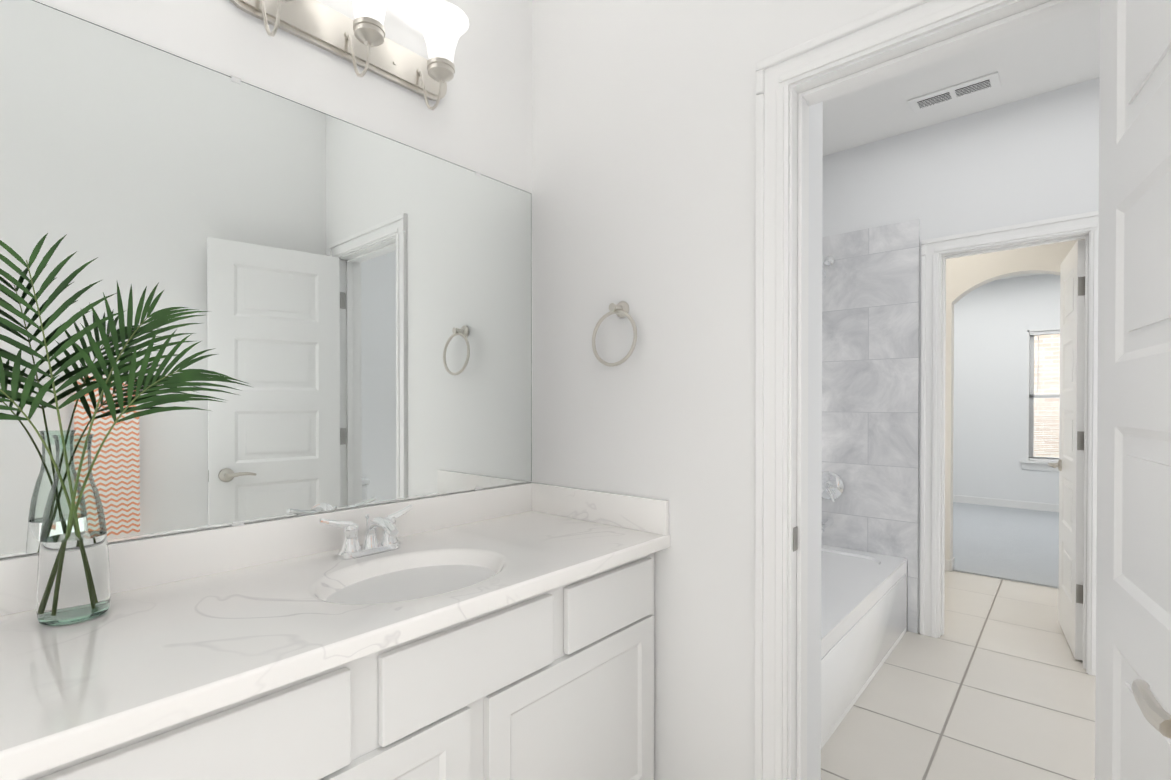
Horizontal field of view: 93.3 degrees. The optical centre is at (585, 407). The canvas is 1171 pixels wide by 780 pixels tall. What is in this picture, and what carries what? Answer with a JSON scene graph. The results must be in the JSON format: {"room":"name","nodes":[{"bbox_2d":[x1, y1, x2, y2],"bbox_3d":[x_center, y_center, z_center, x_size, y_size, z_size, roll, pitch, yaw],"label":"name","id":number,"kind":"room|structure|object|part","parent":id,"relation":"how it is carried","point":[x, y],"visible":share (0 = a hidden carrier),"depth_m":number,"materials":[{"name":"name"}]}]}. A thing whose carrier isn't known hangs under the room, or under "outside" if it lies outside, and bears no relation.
{"room":"bathroom","nodes":[
{"label":"bathroom","id":0,"kind":"room"},
{"bbox_2d":[0,0,532,558],"bbox_3d":[-0.381,-0.288,1.885,0.120,3.050,4.805,0,1,41],"label":"wall","id":1,"kind":"structure","parent":0,"point":[478,118],"depth_m":1.59,"materials":[{"name":"white paint"}]},
{"bbox_2d":[0,0,531,557],"bbox_3d":[-0.797,-0.246,1.315,0.008,1.046,1.819,0,1,41],"label":"mirror","id":2,"kind":"object","parent":1,"relation":"attached to","point":[358,298],"visible":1,"depth_m":1.30,"materials":[{"name":"clear glass"}]},
{"bbox_2d":[230,0,468,109],"bbox_3d":[-0.568,-0.987,1.432,0.190,0.242,0.610,0,1,41],"label":"sconce","id":3,"kind":"object","parent":1,"relation":"attached to","point":[362,41],"visible":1,"depth_m":1.50,"materials":[{"name":"silver metal"}]},
{"bbox_2d":[532,0,902,779],"bbox_3d":[0.897,-0.284,1.231,2.665,3.050,0.270,0,1,41],"label":"wall","id":4,"kind":"structure","parent":0,"point":[644,158],"depth_m":1.62,"materials":[{"name":"white paint"}]},
{"bbox_2d":[592,301,636,366],"bbox_3d":[0.098,-0.229,1.715,0.176,0.208,0.056,0,1,41],"label":"towel ring","id":5,"kind":"object","parent":4,"relation":"attached to","point":[620,309],"visible":1,"depth_m":1.70,"materials":[{"name":"silver metal"}]},
{"bbox_2d":[754,0,1099,779],"bbox_3d":[0.780,0.177,1.234,0.778,2.129,0.155,0,1,41],"label":"door frame","id":6,"kind":"structure","parent":4,"relation":"attached to","point":[796,82],"depth_m":1.40,"materials":[{"name":"white paint"}]},
{"bbox_2d":[1095,0,1170,779],"bbox_3d":[0.793,0.221,0.747,0.157,2.028,0.600,0,0,31],"label":"door","id":7,"kind":"structure","parent":4,"relation":"in","point":[1133,659],"depth_m":0.84,"materials":[{"name":"white paint"}]},
{"bbox_2d":[807,102,822,779],"bbox_3d":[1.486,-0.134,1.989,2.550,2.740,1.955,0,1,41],"label":"door jamb","id":8,"kind":"structure","parent":0,"point":[814,442],"depth_m":1.56,"materials":[{"name":"white paint"}]},
{"bbox_2d":[821,571,1095,779],"bbox_3d":[0.837,1.268,1.714,3.380,0.060,6.140,0,1,41],"label":"floor","id":9,"kind":"structure","parent":0,"point":[995,681],"depth_m":2.31,"materials":[{"name":"beige tile"}]},
{"bbox_2d":[0,482,669,779],"bbox_3d":[-0.579,0.760,1.129,0.588,0.965,1.841,0,1,41],"label":"bathroom vanity","id":10,"kind":"object","parent":9,"relation":"on","point":[557,683],"depth_m":1.10,"materials":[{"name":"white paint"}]},
{"bbox_2d":[0,233,250,625],"bbox_3d":[-0.886,0.038,0.994,0.151,0.678,0.512,0,1,41],"label":"potted plant","id":11,"kind":"object","parent":10,"relation":"on","point":[73,577],"visible":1,"depth_m":0.98,"materials":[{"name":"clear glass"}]},
{"bbox_3d":[-0.579,0.397,1.126,0.588,0.239,1.841,0,1,41],"label":"bathroom vanity top","id":12,"kind":"part","parent":10,"relation":"part of","materials":[{"name":"white stone"}]},
{"bbox_2d":[319,505,411,559],"bbox_3d":[-0.520,0.322,1.396,0.148,0.106,0.251,0,1,41],"label":"faucet","id":13,"kind":"object","parent":10,"relation":"on","point":[351,548],"visible":1,"depth_m":1.39,"materials":[{"name":"silver metal"}]},
{"bbox_2d":[821,544,906,748],"bbox_3d":[0.887,1.032,2.627,0.790,0.400,1.771,0,1,41],"label":"bathtub","id":14,"kind":"object","parent":9,"relation":"on","point":[863,612],"visible":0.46,"depth_m":2.47,"materials":[{"name":"white ceramic"}]},
{"bbox_2d":[822,77,1099,632],"bbox_3d":[2.170,-0.139,2.766,2.550,2.740,0.115,0,1,41],"label":"wall","id":15,"kind":"structure","parent":0,"point":[1031,159],"depth_m":2.83,"materials":[{"name":"white paint"}]},
{"bbox_2d":[821,219,919,632],"bbox_3d":[1.502,0.102,3.270,0.816,2.250,0.012,0,1,41],"label":"wall tile","id":16,"kind":"structure","parent":15,"relation":"attached to","point":[870,369],"depth_m":3.12,"materials":[{"name":"grey tile"}]},
{"bbox_2d":[822,256,843,531],"bbox_3d":[1.381,-0.089,3.217,0.170,1.623,0.225,0,1,41],"label":"shower fixture","id":17,"kind":"object","parent":16,"relation":"attached to","point":[832,486],"visible":0.6,"depth_m":3.26,"materials":[{"name":"silver metal"}]},
{"bbox_2d":[920,211,1098,675],"bbox_3d":[2.143,0.166,2.791,0.758,2.129,0.155,0,1,41],"label":"door frame","id":18,"kind":"structure","parent":15,"relation":"attached to","point":[936,253],"depth_m":2.93,"materials":[{"name":"white paint"}]},
{"bbox_2d":[1047,239,1084,660],"bbox_3d":[2.547,0.206,2.895,0.157,2.028,0.580,0,0,34],"label":"door","id":19,"kind":"structure","parent":15,"relation":"in","point":[1070,464],"depth_m":2.79,"materials":[{"name":"white paint"}]},
{"bbox_2d":[823,5,1099,279],"bbox_3d":[1.867,-1.707,3.131,5.030,0.390,9.660,0,1,41],"label":"ceiling","id":20,"kind":"structure","parent":0,"point":[1063,52],"depth_m":2.56,"materials":[{"name":"white paint"}]},
{"bbox_2d":[907,72,1000,112],"bbox_3d":[1.764,-1.503,2.651,0.360,0.011,0.150,0,1,41],"label":"ceiling vent","id":21,"kind":"object","parent":20,"relation":"in","point":[985,83],"visible":1,"depth_m":2.63,"materials":[{"name":"white metal"}]},
{"bbox_2d":[953,502,1058,588],"bbox_3d":[3.895,1.236,5.457,5.030,0.072,3.520,0,1,41],"label":"floor carpet","id":22,"kind":"object","parent":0,"point":[1013,544],"visible":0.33,"depth_m":4.89,"materials":[{"name":"grey carpet"}]},
{"bbox_2d":[953,274,1059,503],"bbox_3d":[5.011,-0.167,6.716,5.030,2.740,0.140,0,1,41],"label":"wall","id":23,"kind":"structure","parent":0,"point":[995,321],"depth_m":6.66,"materials":[{"name":"white paint"}]},
{"bbox_2d":[953,495,1058,511],"bbox_3d":[4.960,1.153,6.668,4.800,0.100,0.012,0,1,41],"label":"baseboard","id":24,"kind":"structure","parent":23,"relation":"attached to","point":[956,498],"depth_m":6.59,"materials":[{"name":"white paint"}]},
{"bbox_2d":[945,239,1082,559],"bbox_3d":[2.556,-0.150,4.334,2.490,2.740,0.120,0,1,41],"label":"wall","id":25,"kind":"structure","parent":0,"point":[965,275],"depth_m":4.05,"materials":[{"name":"white paint"}]},
{"bbox_2d":[945,558,954,570],"bbox_3d":[2.204,1.177,4.585,1.412,0.083,0.042,0,1,41],"label":"baseboard","id":26,"kind":"structure","parent":25,"relation":"attached to","point":[949,565],"depth_m":4.12,"materials":[{"name":"white paint"}]},
{"bbox_2d":[1020,328,1059,471],"bbox_3d":[5.544,-0.086,6.218,1.020,1.635,0.185,0,1,41],"label":"window","id":27,"kind":"structure","parent":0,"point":[1043,385],"depth_m":6.43,"materials":[{"name":"white glass"}]}
]}

